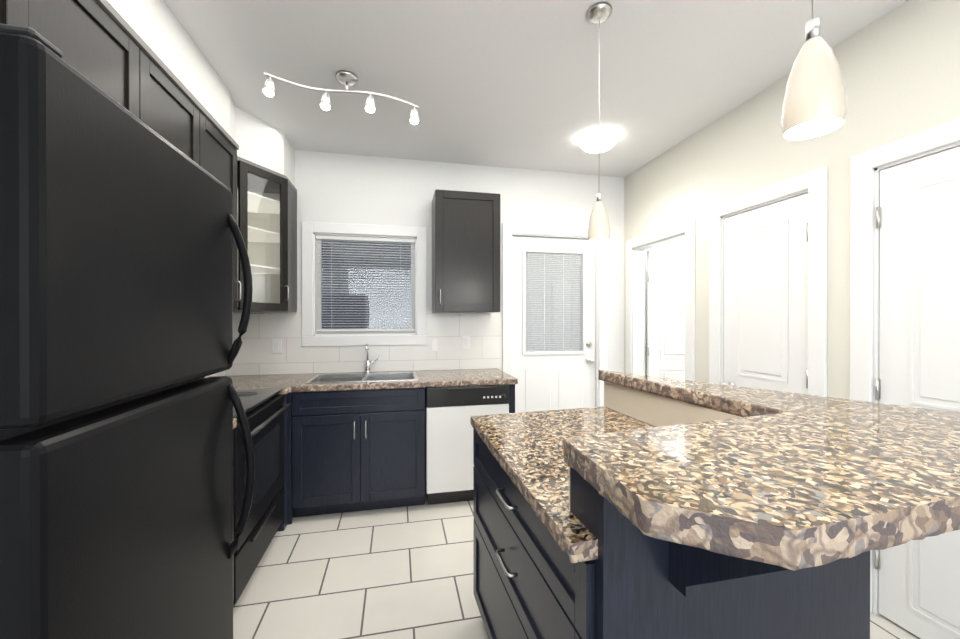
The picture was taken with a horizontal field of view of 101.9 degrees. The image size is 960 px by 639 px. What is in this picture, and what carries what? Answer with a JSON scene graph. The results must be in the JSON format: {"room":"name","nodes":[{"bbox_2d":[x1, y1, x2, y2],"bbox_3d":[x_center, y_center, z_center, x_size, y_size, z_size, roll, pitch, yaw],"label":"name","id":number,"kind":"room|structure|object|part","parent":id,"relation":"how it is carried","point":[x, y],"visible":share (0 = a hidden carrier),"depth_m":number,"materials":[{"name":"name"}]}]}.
{"room":"kitchen","nodes":[
{"label":"kitchen","id":0,"kind":"room"},
{"bbox_2d":[295,150,684,374],"bbox_3d":[0.449,-0.018,3.604,5.010,2.712,0.120,0,0,-12],"label":"wall","id":1,"kind":"structure","parent":0,"point":[347,188],"depth_m":3.38,"materials":[{"name":"white paint"}]},
{"bbox_2d":[205,371,224,377],"bbox_3d":[-1.758,0.174,1.964,0.008,0.519,2.130,0,0,-12],"label":"tile backsplash","id":2,"kind":"structure","parent":1,"relation":"attached to","point":[222,373],"depth_m":2.89,"materials":[{"name":"white tile"}]},
{"bbox_2d":[225,309,501,375],"bbox_3d":[-0.896,0.169,3.253,2.232,0.519,0.008,0,0,-12],"label":"tile backsplash","id":3,"kind":"structure","parent":1,"relation":"attached to","point":[256,356],"depth_m":3.24,"materials":[{"name":"white tile"}]},
{"bbox_2d":[272,339,281,353],"bbox_3d":[-1.614,0.205,3.093,0.072,0.116,0.006,0,0,-12],"label":"electrical outlet plate","id":4,"kind":"object","parent":3,"relation":"attached to","point":[276,346],"depth_m":3.09,"materials":[{"name":"white plastic"}]},
{"bbox_2d":[432,338,436,350],"bbox_3d":[-0.392,0.209,3.354,0.050,0.110,0.004,0,0,-12],"label":"electrical outlet plate","id":5,"kind":"object","parent":3,"relation":"attached to","point":[434,340],"depth_m":3.35,"materials":[{"name":"white plastic"}]},
{"bbox_2d":[462,336,469,348],"bbox_3d":[-0.124,0.194,3.410,0.072,0.116,0.006,0,0,-12],"label":"electrical outlet plate","id":6,"kind":"object","parent":3,"relation":"attached to","point":[465,339],"depth_m":3.41,"materials":[{"name":"white plastic"}]},
{"bbox_2d":[302,221,426,346],"bbox_3d":[-0.957,-0.293,3.295,1.000,1.007,0.137,0,0,-12],"label":"window frame","id":7,"kind":"structure","parent":1,"relation":"attached to","point":[310,337],"depth_m":3.22,"materials":[{"name":"white wood"}]},
{"bbox_2d":[316,235,414,333],"bbox_3d":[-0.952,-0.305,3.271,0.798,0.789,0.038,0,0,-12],"label":"window blinds","id":8,"kind":"object","parent":1,"relation":"attached to","point":[355,238],"visible":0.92,"depth_m":3.27,"materials":[{"name":"white plastic"}]},
{"bbox_2d":[432,189,499,312],"bbox_3d":[-0.121,-0.546,3.233,0.527,0.958,0.364,0,0,-12],"label":"upper cabinet","id":9,"kind":"object","parent":1,"relation":"attached to","point":[465,252],"visible":1,"depth_m":3.10,"materials":[{"name":"black wood"}]},
{"bbox_2d":[512,236,594,412],"bbox_3d":[0.699,0.279,3.608,0.830,2.095,0.118,0,0,-12],"label":"back door","id":10,"kind":"structure","parent":1,"relation":"in","point":[553,323],"depth_m":3.63,"materials":[{"name":"white wood"}]},
{"bbox_2d":[502,223,606,406],"bbox_3d":[0.691,0.233,3.647,1.030,2.210,0.137,0,0,-12],"label":"door frame","id":11,"kind":"structure","parent":1,"relation":"attached to","point":[509,230],"depth_m":3.59,"materials":[{"name":"white wood"}]},
{"bbox_2d":[163,0,907,176],"bbox_3d":[1.080,-1.414,0.733,5.290,0.100,5.990,0,0,-12],"label":"ceiling","id":12,"kind":"structure","parent":0,"point":[506,83],"depth_m":2.10,"materials":[{"name":"white paint"}]},
{"bbox_2d":[107,0,294,186],"bbox_3d":[-1.390,-1.206,1.435,0.509,0.320,3.350,0,0,-12],"label":"soffit","id":13,"kind":"structure","parent":12,"relation":"attached to","point":[158,28],"depth_m":2.02,"materials":[{"name":"white paint"}]},
{"bbox_2d":[262,70,418,124],"bbox_3d":[-0.744,-1.271,2.169,0.810,0.195,0.207,0,0,-12],"label":"track light","id":14,"kind":"object","parent":12,"relation":"attached to","point":[347,78],"visible":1,"depth_m":2.16,"materials":[{"name":"silver metal"}]},
{"bbox_2d":[580,132,616,152],"bbox_3d":[0.886,-1.322,2.916,0.271,0.098,0.270,0,0,-12],"label":"dome light","id":15,"kind":"object","parent":12,"relation":"attached to","point":[589,144],"visible":0.98,"depth_m":2.85,"materials":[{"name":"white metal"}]},
{"bbox_2d":[586,2,611,241],"bbox_3d":[0.528,-0.861,1.725,0.110,1.012,0.110,0,0,-12],"label":"pendant light","id":16,"kind":"object","parent":12,"relation":"hanging from","point":[599,223],"visible":1,"depth_m":1.70,"materials":[{"name":"white glass"}]},
{"bbox_2d":[781,0,846,139],"bbox_3d":[0.642,-0.866,0.749,0.110,0.994,0.110,0,0,-12],"label":"pendant light","id":17,"kind":"object","parent":12,"relation":"hanging from","point":[815,103],"visible":1,"depth_m":0.73,"materials":[{"name":"white glass"}]},
{"bbox_2d":[233,489,920,638],"bbox_3d":[1.080,1.398,0.743,5.290,0.100,5.990,0,0,-12],"label":"floor","id":18,"kind":"structure","parent":0,"point":[405,572],"depth_m":2.00,"materials":[{"name":"tile"}]},
{"bbox_2d":[0,23,254,638],"bbox_3d":[-0.991,0.490,0.693,0.900,1.717,0.600,0,0,-12],"label":"fridge","id":19,"kind":"object","parent":18,"relation":"on","point":[119,227],"visible":1,"depth_m":0.60,"materials":[{"name":"black metal"}]},
{"bbox_2d":[233,461,233,600],"bbox_3d":[-1.316,0.912,1.326,0.606,0.869,0.691,0,0,-12],"label":"base cabinet","id":20,"kind":"object","parent":18,"relation":"on","point":[233,530],"visible":0.06,"depth_m":1.72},
{"bbox_2d":[233,418,236,428],"bbox_3d":[-1.310,0.456,1.324,0.617,0.040,0.698,0,0,-12],"label":"countertop","id":21,"kind":"structure","parent":20,"relation":"on","point":[234,422],"depth_m":1.72,"materials":[{"name":"stone"}]},
{"bbox_2d":[233,388,290,607],"bbox_3d":[-1.430,0.799,2.047,0.644,1.090,0.758,0,0,-12],"label":"range","id":22,"kind":"object","parent":18,"relation":"on","point":[265,408],"visible":0.27,"depth_m":2.06,"materials":[{"name":"black metal"}]},
{"bbox_2d":[278,391,320,527],"bbox_3d":[-1.583,0.907,2.799,0.696,0.868,0.613,0,0,-12],"label":"base cabinet","id":23,"kind":"object","parent":18,"relation":"on","point":[293,487],"depth_m":2.56,"materials":[{"name":"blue wood"}]},
{"bbox_2d":[227,368,517,394],"bbox_3d":[-0.846,0.451,2.915,2.187,0.040,0.690,0,0,-12],"label":"countertop","id":24,"kind":"structure","parent":23,"relation":"on","point":[288,383],"depth_m":2.79,"materials":[{"name":"stone"}]},
{"bbox_2d":[306,372,417,382],"bbox_3d":[-0.868,0.514,2.948,0.764,0.174,0.424,0,0,-12],"label":"sink","id":25,"kind":"object","parent":24,"relation":"in","point":[355,377],"visible":0.31,"depth_m":3.10,"materials":[{"name":"silver metal"}]},
{"bbox_2d":[364,343,378,372],"bbox_3d":[-0.876,0.307,3.135,0.119,0.246,0.194,0,0,-12],"label":"faucet","id":26,"kind":"object","parent":25,"relation":"on","point":[368,362],"visible":0.98,"depth_m":3.18,"materials":[{"name":"silver metal"}]},
{"bbox_2d":[305,396,424,515],"bbox_3d":[-0.854,0.991,2.953,0.829,0.699,0.460,0,0,-12],"label":"base cabinet","id":27,"kind":"object","parent":18,"relation":"on","point":[352,450],"depth_m":2.67,"materials":[{"name":"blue wood"}]},
{"bbox_2d":[425,385,508,504],"bbox_3d":[-0.132,0.907,3.046,0.604,0.866,0.526,0,0,-12],"label":"dishwasher","id":28,"kind":"object","parent":18,"relation":"on","point":[449,428],"visible":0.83,"depth_m":2.79,"materials":[{"name":"white plastic"}]},
{"bbox_2d":[473,381,869,638],"bbox_3d":[0.466,0.824,1.239,0.789,1.044,1.364,0,0,-12],"label":"kitchen island","id":29,"kind":"object","parent":18,"relation":"on","point":[531,581],"visible":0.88,"depth_m":0.88,"materials":[{"name":"blue"}]},
{"bbox_2d":[470,406,654,563],"bbox_3d":[0.416,0.456,1.368,0.732,0.040,1.082,0,0,-12],"label":"island countertop","id":30,"kind":"structure","parent":29,"relation":"on","point":[525,449],"depth_m":1.29,"materials":[{"name":"stone"}]},
{"bbox_2d":[563,370,959,570],"bbox_3d":[0.725,0.276,1.269,1.268,0.050,1.422,0,0,-12],"label":"bar","id":31,"kind":"object","parent":29,"relation":"on","point":[792,481],"visible":0.98,"depth_m":0.65,"materials":[{"name":"stone"}]},
{"bbox_2d":[624,0,959,612],"bbox_3d":[2.056,-0.008,0.884,0.120,2.712,5.870,0,0,-12],"label":"wall","id":32,"kind":"structure","parent":0,"point":[900,67],"depth_m":1.95,"materials":[{"name":"beige paint"}]},
{"bbox_2d":[626,218,694,380],"bbox_3d":[1.545,0.295,3.281,0.156,2.090,0.860,0,0,-12],"label":"door frame","id":33,"kind":"structure","parent":32,"relation":"attached to","point":[635,252],"depth_m":3.59,"materials":[{"name":"white wood"}]},
{"bbox_2d":[647,250,684,379],"bbox_3d":[1.873,0.339,3.590,0.652,1.975,0.193,0,0,-12],"label":"hall door","id":34,"kind":"structure","parent":32,"relation":"in","point":[665,313],"depth_m":3.59,"materials":[{"name":"white wood"}]},
{"bbox_2d":[722,193,807,393],"bbox_3d":[1.672,0.324,2.332,0.113,2.013,0.561,0,0,-12],"label":"closet door","id":35,"kind":"structure","parent":32,"relation":"in","point":[766,297],"depth_m":2.29,"materials":[{"name":"white wood"}]},
{"bbox_2d":[709,166,827,396],"bbox_3d":[1.734,0.281,2.350,0.138,2.125,0.750,0,0,-12],"label":"door frame","id":36,"kind":"structure","parent":32,"relation":"attached to","point":[816,181],"depth_m":2.05,"materials":[{"name":"white wood"}]},
{"bbox_2d":[850,118,959,614],"bbox_3d":[1.913,0.284,1.509,0.138,2.125,0.750,0,0,-12],"label":"door frame","id":37,"kind":"structure","parent":32,"relation":"attached to","point":[864,288],"depth_m":1.78,"materials":[{"name":"white wood"}]},
{"bbox_2d":[875,146,959,638],"bbox_3d":[1.849,0.327,1.502,0.113,2.013,0.561,0,0,-12],"label":"closet door","id":38,"kind":"structure","parent":32,"relation":"in","point":[918,217],"depth_m":1.62,"materials":[{"name":"white wood"}]},
{"bbox_3d":[-1.449,-0.006,0.200,0.120,2.712,5.990,0,0,-12],"label":"wall","id":39,"kind":"structure","parent":0,"visible":0},
{"bbox_2d":[0,0,39,33],"bbox_3d":[-1.308,-0.737,0.740,0.379,0.611,0.474,0,0,-12],"label":"upper cabinet","id":40,"kind":"object","parent":39,"relation":"attached to","point":[26,13],"depth_m":0.99,"materials":[{"name":"grey"}]},
{"bbox_2d":[40,0,155,130],"bbox_3d":[-1.404,-0.552,1.191,0.379,0.984,0.565,0,0,-12],"label":"upper cabinet","id":41,"kind":"object","parent":39,"relation":"attached to","point":[103,46],"depth_m":1.28,"materials":[{"name":"grey wood"}]},
{"bbox_2d":[156,55,211,174],"bbox_3d":[-1.497,-0.553,1.629,0.379,0.984,0.570,0,0,-12],"label":"upper cabinet","id":42,"kind":"object","parent":39,"relation":"attached to","point":[181,119],"depth_m":1.74,"materials":[{"name":"grey wood"}]},
{"bbox_2d":[212,116,239,309],"bbox_3d":[-1.585,-0.555,2.039,0.379,0.984,0.509,0,0,-12],"label":"upper cabinet","id":43,"kind":"object","parent":39,"relation":"attached to","point":[224,152],"depth_m":2.22,"materials":[{"name":"grey wood"}]},
{"bbox_2d":[233,156,296,313],"bbox_3d":[-1.633,-0.550,2.694,0.557,0.998,0.788,0,0,-12],"label":"upper cabinet","id":44,"kind":"object","parent":39,"relation":"attached to","point":[267,211],"depth_m":2.81,"materials":[{"name":"grey wood"}]},
{"bbox_3d":[-1.680,-0.059,2.921,0.500,0.014,0.270,0,0,-12],"label":"under-cabinet rail","id":45,"kind":"part","parent":44,"relation":"part of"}
]}

